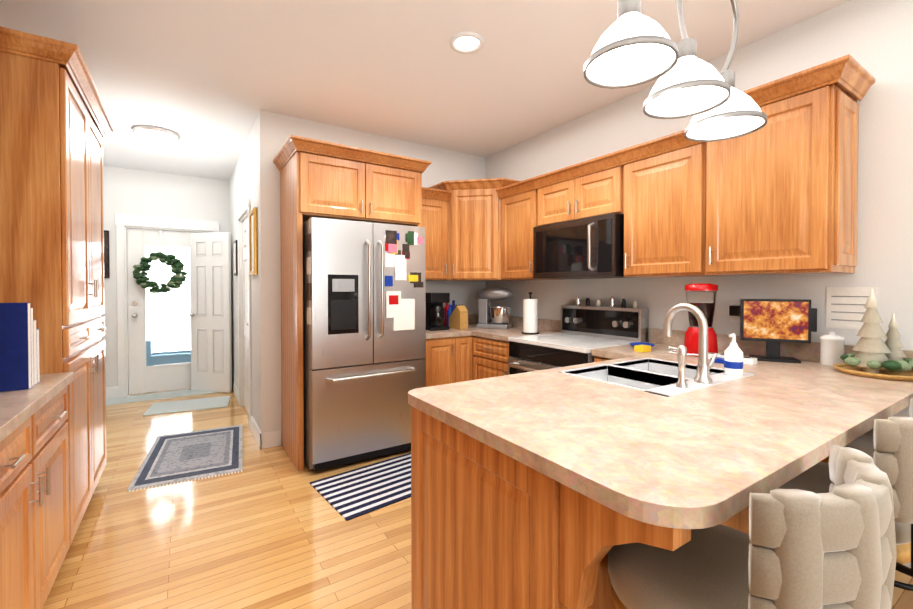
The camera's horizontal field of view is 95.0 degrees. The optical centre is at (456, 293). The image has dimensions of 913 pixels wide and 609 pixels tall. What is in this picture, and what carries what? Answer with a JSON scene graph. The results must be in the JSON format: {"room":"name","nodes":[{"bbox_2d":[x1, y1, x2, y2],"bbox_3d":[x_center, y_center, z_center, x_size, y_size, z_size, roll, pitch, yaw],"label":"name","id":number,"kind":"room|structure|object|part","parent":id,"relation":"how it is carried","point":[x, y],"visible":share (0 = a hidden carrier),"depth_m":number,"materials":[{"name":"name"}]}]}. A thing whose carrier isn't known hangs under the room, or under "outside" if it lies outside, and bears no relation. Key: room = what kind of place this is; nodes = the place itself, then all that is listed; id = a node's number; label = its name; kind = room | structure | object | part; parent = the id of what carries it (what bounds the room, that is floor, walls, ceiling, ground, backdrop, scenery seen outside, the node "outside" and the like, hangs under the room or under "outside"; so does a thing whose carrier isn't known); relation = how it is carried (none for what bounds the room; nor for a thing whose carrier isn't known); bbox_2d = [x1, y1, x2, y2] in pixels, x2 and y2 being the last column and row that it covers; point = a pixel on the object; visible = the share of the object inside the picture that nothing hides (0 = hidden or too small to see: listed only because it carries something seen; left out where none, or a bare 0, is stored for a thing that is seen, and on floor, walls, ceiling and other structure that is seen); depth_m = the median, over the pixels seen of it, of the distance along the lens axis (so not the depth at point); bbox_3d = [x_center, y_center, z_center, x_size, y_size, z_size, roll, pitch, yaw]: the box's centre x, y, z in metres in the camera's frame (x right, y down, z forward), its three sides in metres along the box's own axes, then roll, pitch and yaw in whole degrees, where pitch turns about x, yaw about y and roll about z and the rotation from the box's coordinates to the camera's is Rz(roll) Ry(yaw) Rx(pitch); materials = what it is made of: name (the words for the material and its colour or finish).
{"room":"kitchen","nodes":[
{"label":"kitchen","id":0,"kind":"room"},
{"bbox_2d":[101,165,228,387],"bbox_3d":[-3.707,-0.133,5.253,1.710,2.740,0.100,0,1,-33],"label":"wall","id":1,"kind":"structure","parent":0,"point":[127,191],"depth_m":5.11,"materials":[{"name":"paint"}]},
{"bbox_2d":[104,230,109,277],"bbox_3d":[-4.138,-0.458,4.893,0.120,0.560,0.020,0,1,-33],"label":"picture frame","id":2,"kind":"object","parent":1,"relation":"attached to","point":[106,257],"visible":0.36,"depth_m":4.91,"materials":[{"name":"black plastic"}]},
{"bbox_2d":[106,387,117,397],"bbox_3d":[-4.202,1.177,4.878,0.395,0.130,0.014,0,1,-33],"label":"baseboard","id":3,"kind":"structure","parent":1,"relation":"attached to","point":[111,392],"depth_m":4.95,"materials":[{"name":"white wood"}]},
{"bbox_2d":[127,228,194,393],"bbox_3d":[-3.605,0.218,5.284,0.866,2.014,0.127,0,1,-33],"label":"entry door","id":4,"kind":"structure","parent":1,"relation":"in","point":[159,341],"depth_m":5.24,"materials":[{"name":"white glass"}]},
{"bbox_2d":[133,230,187,292],"bbox_3d":[-3.647,-0.394,5.161,0.555,0.788,0.162,0,1,-33],"label":"wreath","id":5,"kind":"object","parent":4,"relation":"hanging from","point":[177,279],"visible":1,"depth_m":5.13,"materials":[{"name":"green plant"}]},
{"bbox_2d":[115,214,219,396],"bbox_3d":[-3.617,0.144,5.302,1.080,2.185,0.122,0,1,-33],"label":"door frame","id":6,"kind":"structure","parent":1,"relation":"attached to","point":[123,222],"depth_m":5.02,"materials":[{"name":"white wood"}]},
{"bbox_2d":[229,110,274,432],"bbox_3d":[-2.273,-0.123,4.529,0.100,2.740,2.680,0,1,-33],"label":"wall","id":7,"kind":"structure","parent":0,"point":[251,178],"depth_m":3.44,"materials":[{"name":"paint"}]},
{"bbox_2d":[189,232,231,392],"bbox_3d":[-3.089,0.234,5.257,0.580,1.990,0.182,0,1,14],"label":"closet door","id":8,"kind":"structure","parent":7,"relation":"in","point":[210,298],"depth_m":5.23,"materials":[{"name":"white wood"}]},
{"bbox_2d":[234,240,237,275],"bbox_3d":[-2.555,-0.408,4.843,0.022,0.400,0.240,0,1,-33],"label":"picture frame","id":9,"kind":"object","parent":7,"relation":"attached to","point":[235,257],"visible":0.93,"depth_m":4.76,"materials":[{"name":"plastic"}]},
{"bbox_2d":[233,383,238,403],"bbox_3d":[-2.588,1.176,4.924,0.014,0.130,0.625,0,1,-33],"label":"baseboard","id":10,"kind":"structure","parent":7,"relation":"attached to","point":[235,390],"depth_m":4.89,"materials":[{"name":"white wood"}]},
{"bbox_2d":[237,198,251,428],"bbox_3d":[-2.118,0.187,4.276,0.122,2.125,0.970,0,1,-33],"label":"door frame","id":11,"kind":"structure","parent":7,"relation":"attached to","point":[246,208],"depth_m":4.57,"materials":[{"name":"white wood"}]},
{"bbox_2d":[243,217,248,414],"bbox_3d":[-2.131,0.232,4.268,0.092,2.020,0.754,0,1,-33],"label":"door","id":12,"kind":"structure","parent":7,"relation":"in","point":[245,310],"depth_m":4.39,"materials":[{"name":"white wood"}]},
{"bbox_2d":[249,207,256,274],"bbox_3d":[-1.764,-0.442,3.627,0.025,0.560,0.300,0,1,-33],"label":"picture frame","id":13,"kind":"object","parent":7,"relation":"attached to","point":[253,241],"visible":1,"depth_m":3.62,"materials":[{"name":"gold"}]},
{"bbox_2d":[250,415,263,448],"bbox_3d":[-1.738,1.194,3.624,0.014,0.130,0.579,0,1,-33],"label":"baseboard","id":14,"kind":"structure","parent":7,"relation":"attached to","point":[259,437],"depth_m":3.50,"materials":[{"name":"white wood"}]},
{"bbox_2d":[273,112,484,444],"bbox_3d":[-0.617,-0.117,4.070,2.170,2.740,0.100,0,1,-33],"label":"wall","id":15,"kind":"structure","parent":0,"point":[447,165],"depth_m":3.90,"materials":[{"name":"paint"}]},
{"bbox_2d":[422,187,451,280],"bbox_3d":[-0.329,-0.537,3.944,0.417,0.822,0.410,0,1,-33],"label":"upper cabinet","id":16,"kind":"object","parent":15,"relation":"attached to","point":[435,212],"visible":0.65,"depth_m":3.85,"materials":[{"name":"brown wood"}]},
{"bbox_2d":[0,0,849,180],"bbox_3d":[-0.365,-1.492,2.103,4.080,0.060,9.000,0,1,-33],"label":"ceiling","id":17,"kind":"structure","parent":0,"point":[206,81],"depth_m":2.65,"materials":[{"name":"paint"}]},
{"bbox_2d":[133,125,178,145],"bbox_3d":[-2.764,-1.429,3.857,0.350,0.110,0.350,0,1,-33],"label":"ceiling lamp","id":18,"kind":"object","parent":17,"relation":"attached to","point":[155,135],"visible":1,"depth_m":3.76,"materials":[{"name":"silver metal"}]},
{"bbox_2d":[450,32,483,53],"bbox_3d":[0.060,-1.460,2.440,0.200,0.012,0.200,0,1,-33],"label":"recessed light","id":19,"kind":"object","parent":17,"relation":"in","point":[467,42],"visible":0.98,"depth_m":2.44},
{"bbox_2d":[584,0,766,141],"bbox_3d":[0.587,-0.960,1.083,0.652,0.976,0.202,0,1,-33],"label":"pendant light fixture","id":20,"kind":"object","parent":17,"relation":"hanging from","point":[634,46],"visible":1,"depth_m":1.05,"materials":[{"name":"silver metal"}]},
{"bbox_2d":[43,388,912,608],"bbox_3d":[-0.666,1.302,2.600,4.080,0.060,10.100,0,1,-33],"label":"floor","id":21,"kind":"structure","parent":0,"point":[269,528],"depth_m":2.17,"materials":[{"name":"brown wood"}]},
{"bbox_2d":[0,502,1,608],"bbox_3d":[-1.138,0.099,0.459,0.756,2.402,1.058,0,1,-33],"label":"base cabinet","id":22,"kind":"object","parent":21,"relation":"on","point":[0,564],"visible":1,"depth_m":1.02,"materials":[{"name":"brown wood"}]},
{"bbox_2d":[0,372,73,608],"bbox_3d":[-1.728,0.779,1.307,0.654,1.020,1.084,0,1,-33],"label":"base cabinet","id":23,"kind":"object","parent":21,"relation":"on","point":[34,487],"visible":1,"depth_m":1.48,"materials":[{"name":"brown wood"}]},
{"bbox_2d":[0,302,39,391],"bbox_3d":[-1.749,0.200,1.594,0.201,0.329,0.146,0,1,-33],"label":"books","id":24,"kind":"object","parent":23,"relation":"on","point":[19,352],"visible":1,"depth_m":1.57,"materials":[{"name":"blue paper"}]},
{"bbox_2d":[0,26,113,544],"bbox_3d":[-2.325,0.076,2.216,0.691,2.402,1.204,0,1,-33],"label":"pantry","id":25,"kind":"object","parent":21,"relation":"on","point":[56,127],"visible":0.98,"depth_m":1.91,"materials":[{"name":"brown wood"}]},
{"bbox_2d":[106,389,216,405],"bbox_3d":[-3.642,1.237,5.015,1.400,0.006,0.360,0,1,-33],"label":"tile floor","id":26,"kind":"structure","parent":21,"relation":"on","point":[145,397],"depth_m":5.01,"materials":[{"name":"grey tile"}]},
{"bbox_2d":[127,425,242,491],"bbox_3d":[-2.073,1.258,3.328,0.660,0.008,1.150,0,1,-27],"label":"rug","id":27,"kind":"object","parent":21,"relation":"on","point":[170,459],"visible":0.98,"depth_m":3.20,"materials":[{"name":"grey fabric"}]},
{"bbox_2d":[143,396,229,415],"bbox_3d":[-2.960,1.240,4.648,0.760,0.010,0.500,0,1,-25],"label":"doormat","id":28,"kind":"object","parent":21,"relation":"on","point":[186,405],"visible":0.86,"depth_m":4.61,"materials":[{"name":"white fabric"}]},
{"bbox_2d":[273,135,431,470],"bbox_3d":[-0.852,0.085,3.454,1.108,2.352,0.671,0,1,-33],"label":"surround","id":29,"kind":"object","parent":21,"relation":"on","point":[323,179],"visible":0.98,"depth_m":3.15,"materials":[{"name":"brown wood"}]},
{"bbox_2d":[310,453,410,520],"bbox_3d":[-0.472,1.265,2.833,0.840,0.008,0.580,-1,1,-39],"label":"striped rug","id":30,"kind":"object","parent":21,"relation":"on","point":[353,493],"visible":0.64,"depth_m":2.72,"materials":[{"name":"fabric"}]},
{"bbox_2d":[303,217,425,471],"bbox_3d":[-0.803,0.366,3.390,0.892,1.790,0.805,0,1,-33],"label":"fridge","id":31,"kind":"object","parent":21,"relation":"on","point":[364,327],"visible":0.98,"depth_m":3.05,"materials":[{"name":"silver metal"}]},
{"bbox_2d":[423,314,560,386],"bbox_3d":[0.173,0.746,3.830,1.114,1.020,1.178,0,1,-33],"label":"base cabinet","id":32,"kind":"object","parent":21,"relation":"on","point":[472,352],"visible":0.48,"depth_m":3.62,"materials":[{"name":"brown wood"}]},
{"bbox_2d":[426,293,449,330],"bbox_3d":[-0.218,0.164,3.911,0.200,0.340,0.290,0,1,-33],"label":"coffee maker","id":33,"kind":"object","parent":32,"relation":"on","point":[435,314],"visible":0.83,"depth_m":3.80,"materials":[{"name":"black plastic"}]},
{"bbox_2d":[444,300,455,325],"bbox_3d":[-0.052,0.200,4.182,0.126,0.260,0.195,0,1,-15],"label":"bottle","id":34,"kind":"object","parent":32,"relation":"on","point":[448,310],"visible":0.42,"depth_m":4.07,"materials":[{"name":"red plastic"}]},
{"bbox_2d":[449,304,467,329],"bbox_3d":[0.017,0.218,3.963,0.090,0.229,0.200,0,1,-33],"label":"knife block","id":35,"kind":"object","parent":32,"relation":"on","point":[458,318],"visible":0.98,"depth_m":3.89,"materials":[{"name":"beige wood"}]},
{"bbox_2d":[477,287,512,328],"bbox_3d":[0.376,0.134,4.045,0.340,0.395,0.210,0,1,20],"label":"stand mixer","id":36,"kind":"object","parent":32,"relation":"on","point":[500,317],"visible":1,"depth_m":3.99,"materials":[{"name":"grey metal"}]},
{"bbox_2d":[521,292,538,333],"bbox_3d":[0.625,0.164,3.535,0.150,0.350,0.150,0,1,-33],"label":"paper towel","id":37,"kind":"object","parent":32,"relation":"on","point":[530,315],"visible":1,"depth_m":3.49,"materials":[{"name":"white paper"}]},
{"bbox_2d":[411,408,677,608],"bbox_3d":[0.337,0.847,1.482,0.758,0.880,0.741,0,1,-33],"label":"base cabinet","id":38,"kind":"object","parent":21,"relation":"on","point":[546,489],"depth_m":1.14,"materials":[{"name":"brown wood"}]},
{"bbox_2d":[408,369,839,547],"bbox_3d":[0.403,0.386,1.339,0.762,0.044,1.060,0,1,-33],"label":"countertop","id":39,"kind":"structure","parent":38,"relation":"on","point":[669,466],"depth_m":1.06,"materials":[{"name":"beige stone"}]},
{"bbox_2d":[552,356,907,446],"bbox_3d":[1.005,0.381,1.732,0.700,0.044,1.060,0,1,-33],"label":"countertop","id":40,"kind":"structure","parent":38,"relation":"on","point":[851,412],"depth_m":1.46,"materials":[{"name":"beige stone"}]},
{"bbox_2d":[663,303,716,387],"bbox_3d":[0.933,0.199,1.733,0.285,0.317,0.198,0,1,-33],"label":"faucet","id":41,"kind":"object","parent":40,"relation":"on","point":[703,372],"visible":1,"depth_m":1.69,"materials":[{"name":"silver metal"}]},
{"bbox_2d":[724,333,742,375],"bbox_3d":[1.219,0.266,1.841,0.071,0.181,0.071,0,1,-33],"label":"soap dispenser","id":42,"kind":"object","parent":40,"relation":"on","point":[733,359],"visible":1,"depth_m":1.82,"materials":[{"name":"white plastic"}]},
{"bbox_2d":[507,305,648,374],"bbox_3d":[0.858,0.685,3.109,0.746,1.160,0.752,0,1,-33],"label":"range","id":43,"kind":"object","parent":21,"relation":"on","point":[585,330],"visible":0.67,"depth_m":3.07,"materials":[{"name":"silver metal"}]},
{"bbox_2d":[576,296,579,304],"bbox_3d":[1.008,0.059,3.470,0.036,0.080,0.034,0,1,-33],"label":"shaker","id":44,"kind":"object","parent":43,"relation":"on","point":[578,297],"depth_m":3.46,"materials":[{"name":"silver metal"}]},
{"bbox_2d":[586,298,589,305],"bbox_3d":[1.063,0.069,3.386,0.036,0.065,0.034,0,1,-33],"label":"shaker","id":45,"kind":"object","parent":43,"relation":"on","point":[587,299],"depth_m":3.37,"materials":[{"name":"black ceramic"}]},
{"bbox_2d":[610,296,614,306],"bbox_3d":[1.189,0.063,3.193,0.036,0.080,0.034,0,1,-33],"label":"shaker","id":46,"kind":"object","parent":43,"relation":"on","point":[612,301],"depth_m":3.18,"materials":[{"name":"silver metal"}]},
{"bbox_2d":[621,299,625,307],"bbox_3d":[1.244,0.072,3.110,0.036,0.065,0.034,0,1,-33],"label":"shaker","id":47,"kind":"object","parent":43,"relation":"on","point":[623,303],"depth_m":3.10,"materials":[{"name":"black ceramic"}]},
{"bbox_2d":[632,301,636,307],"bbox_3d":[1.293,0.080,3.034,0.036,0.050,0.034,0,1,-33],"label":"shaker","id":48,"kind":"object","parent":43,"relation":"on","point":[634,305],"depth_m":3.02,"materials":[{"name":"beige ceramic"}]},
{"bbox_2d":[724,511,748,533],"bbox_3d":[1.042,0.844,1.640,0.756,0.880,0.235,0,1,-33],"label":"base cabinet","id":49,"kind":"object","parent":21,"relation":"on","point":[741,523],"depth_m":1.49,"materials":[{"name":"brown wood"}]},
{"bbox_2d":[592,340,912,405],"bbox_3d":[1.482,0.349,2.230,0.668,0.095,1.372,0,1,-33],"label":"countertop","id":50,"kind":"structure","parent":49,"relation":"on","point":[812,371],"depth_m":2.00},
{"bbox_2d":[629,342,654,351],"bbox_3d":[1.157,0.333,2.627,0.215,0.035,0.174,0,1,-33],"label":"sponge","id":51,"kind":"object","parent":50,"relation":"on","point":[641,347],"visible":1,"depth_m":2.54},
{"bbox_2d":[684,283,717,356],"bbox_3d":[1.407,0.148,2.410,0.176,0.410,0.176,0,1,-33],"label":"blender","id":52,"kind":"object","parent":50,"relation":"on","point":[702,297],"visible":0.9,"depth_m":2.35,"materials":[{"name":"red plastic"}]},
{"bbox_3d":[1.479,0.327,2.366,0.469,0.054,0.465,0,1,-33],"label":"power strip","id":53,"kind":"part","parent":50,"relation":"part of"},
{"bbox_2d":[740,299,816,362],"bbox_3d":[1.709,0.193,2.230,0.325,0.325,0.140,0,1,27],"label":"tv monitor","id":54,"kind":"object","parent":50,"relation":"on","point":[773,323],"visible":0.96,"depth_m":2.21,"materials":[{"name":"black plastic"}]},
{"bbox_2d":[820,332,844,365],"bbox_3d":[1.870,0.274,2.084,0.094,0.168,0.094,0,1,-33],"label":"canister","id":55,"kind":"object","parent":50,"relation":"on","point":[831,348],"visible":0.94,"depth_m":2.05,"materials":[{"name":"white ceramic"}]},
{"bbox_2d":[833,289,912,380],"bbox_3d":[1.885,0.171,1.862,0.310,0.380,0.310,0,1,-33],"label":"tray","id":56,"kind":"object","parent":50,"relation":"on","point":[876,356],"visible":1,"depth_m":1.84,"materials":[{"name":"beige ceramic"}]},
{"bbox_2d":[608,444,896,608],"bbox_3d":[0.582,0.809,0.903,0.430,0.977,0.494,0,1,-33],"label":"stool","id":57,"kind":"object","parent":21,"relation":"on","point":[834,547],"visible":0.98,"depth_m":0.68,"materials":[{"name":"fabric"}]},
{"bbox_2d":[747,397,912,576],"bbox_3d":[1.176,0.803,1.292,0.430,0.977,0.494,0,1,-33],"label":"stool","id":58,"kind":"object","parent":21,"relation":"on","point":[893,447],"visible":0.33,"depth_m":1.06,"materials":[{"name":"fabric"}]},
{"bbox_2d":[821,428,912,590],"bbox_3d":[1.737,0.799,1.658,0.430,0.977,0.494,0,1,-33],"label":"stool","id":59,"kind":"object","parent":21,"relation":"on","point":[864,443],"visible":0.04,"depth_m":1.61,"materials":[{"name":"fabric"}]},
{"bbox_2d":[608,364,687,387],"bbox_3d":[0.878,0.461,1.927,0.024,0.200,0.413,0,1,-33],"label":"sink","id":60,"kind":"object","parent":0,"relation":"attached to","point":[637,377],"depth_m":1.96,"materials":[{"name":"silver metal"}]},
{"bbox_2d":[648,364,711,379],"bbox_3d":[1.162,0.458,2.112,0.003,0.200,0.413,0,1,-33],"label":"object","id":61,"kind":"structure","parent":0,"relation":"attached to","point":[651,367],"depth_m":2.18,"materials":[{"name":"silver metal"}]},
{"bbox_2d":[485,0,912,416],"bbox_3d":[2.007,-0.092,2.130,0.100,2.740,6.220,0,1,-33],"label":"wall","id":62,"kind":"structure","parent":0,"point":[874,38],"depth_m":2.21,"materials":[{"name":"paint"}]},
{"bbox_2d":[429,178,519,280],"bbox_3d":[0.209,-0.589,4.092,0.749,0.922,0.749,0,1,-33],"label":"upper cabinet","id":63,"kind":"object","parent":62,"relation":"attached to","point":[474,229],"visible":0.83,"depth_m":3.88,"materials":[{"name":"brown wood"}]},
{"bbox_2d":[532,151,623,225],"bbox_3d":[1.002,-0.738,3.185,0.410,0.400,0.798,0,1,-33],"label":"upper cabinet","id":64,"kind":"object","parent":62,"relation":"attached to","point":[593,187],"visible":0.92,"depth_m":3.04,"materials":[{"name":"brown wood"}]},
{"bbox_2d":[533,213,640,278],"bbox_3d":[0.980,-0.327,3.176,0.464,0.418,0.760,0,1,-33],"label":"microwave","id":65,"kind":"object","parent":64,"relation":"attached to","point":[589,248],"visible":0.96,"depth_m":2.99,"materials":[{"name":"black metal"}]},
{"bbox_2d":[496,130,727,279],"bbox_3d":[1.016,-0.527,3.167,0.410,0.822,1.788,0,1,-33],"label":"upper cabinet","id":66,"kind":"object","parent":62,"relation":"attached to","point":[664,206],"depth_m":2.59,"materials":[{"name":"brown wood"}]},
{"bbox_2d":[729,302,739,321],"bbox_3d":[1.672,0.113,2.508,0.050,0.120,0.075,0,1,-33],"label":"electrical outlet plate","id":67,"kind":"object","parent":62,"relation":"attached to","point":[734,311],"visible":0.75,"depth_m":2.51,"materials":[{"name":"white plastic"}]},
{"bbox_2d":[649,328,912,359],"bbox_3d":[1.753,0.304,2.406,0.020,0.100,1.372,0,1,-33],"label":"backsplash","id":68,"kind":"structure","parent":62,"relation":"attached to","point":[800,351],"depth_m":2.41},
{"bbox_2d":[705,54,875,275],"bbox_3d":[1.660,-0.564,2.180,0.410,0.922,0.672,0,1,-33],"label":"upper cabinet","id":69,"kind":"object","parent":62,"relation":"attached to","point":[782,191],"visible":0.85,"depth_m":2.01,"materials":[{"name":"brown wood"}]},
{"bbox_2d":[826,287,877,329],"bbox_3d":[1.971,0.073,2.091,0.004,0.210,0.190,0,1,-33],"label":"note card","id":70,"kind":"object","parent":62,"relation":"attached to","point":[845,308],"visible":0.75,"depth_m":2.10,"materials":[{"name":"white paper"}]}
]}

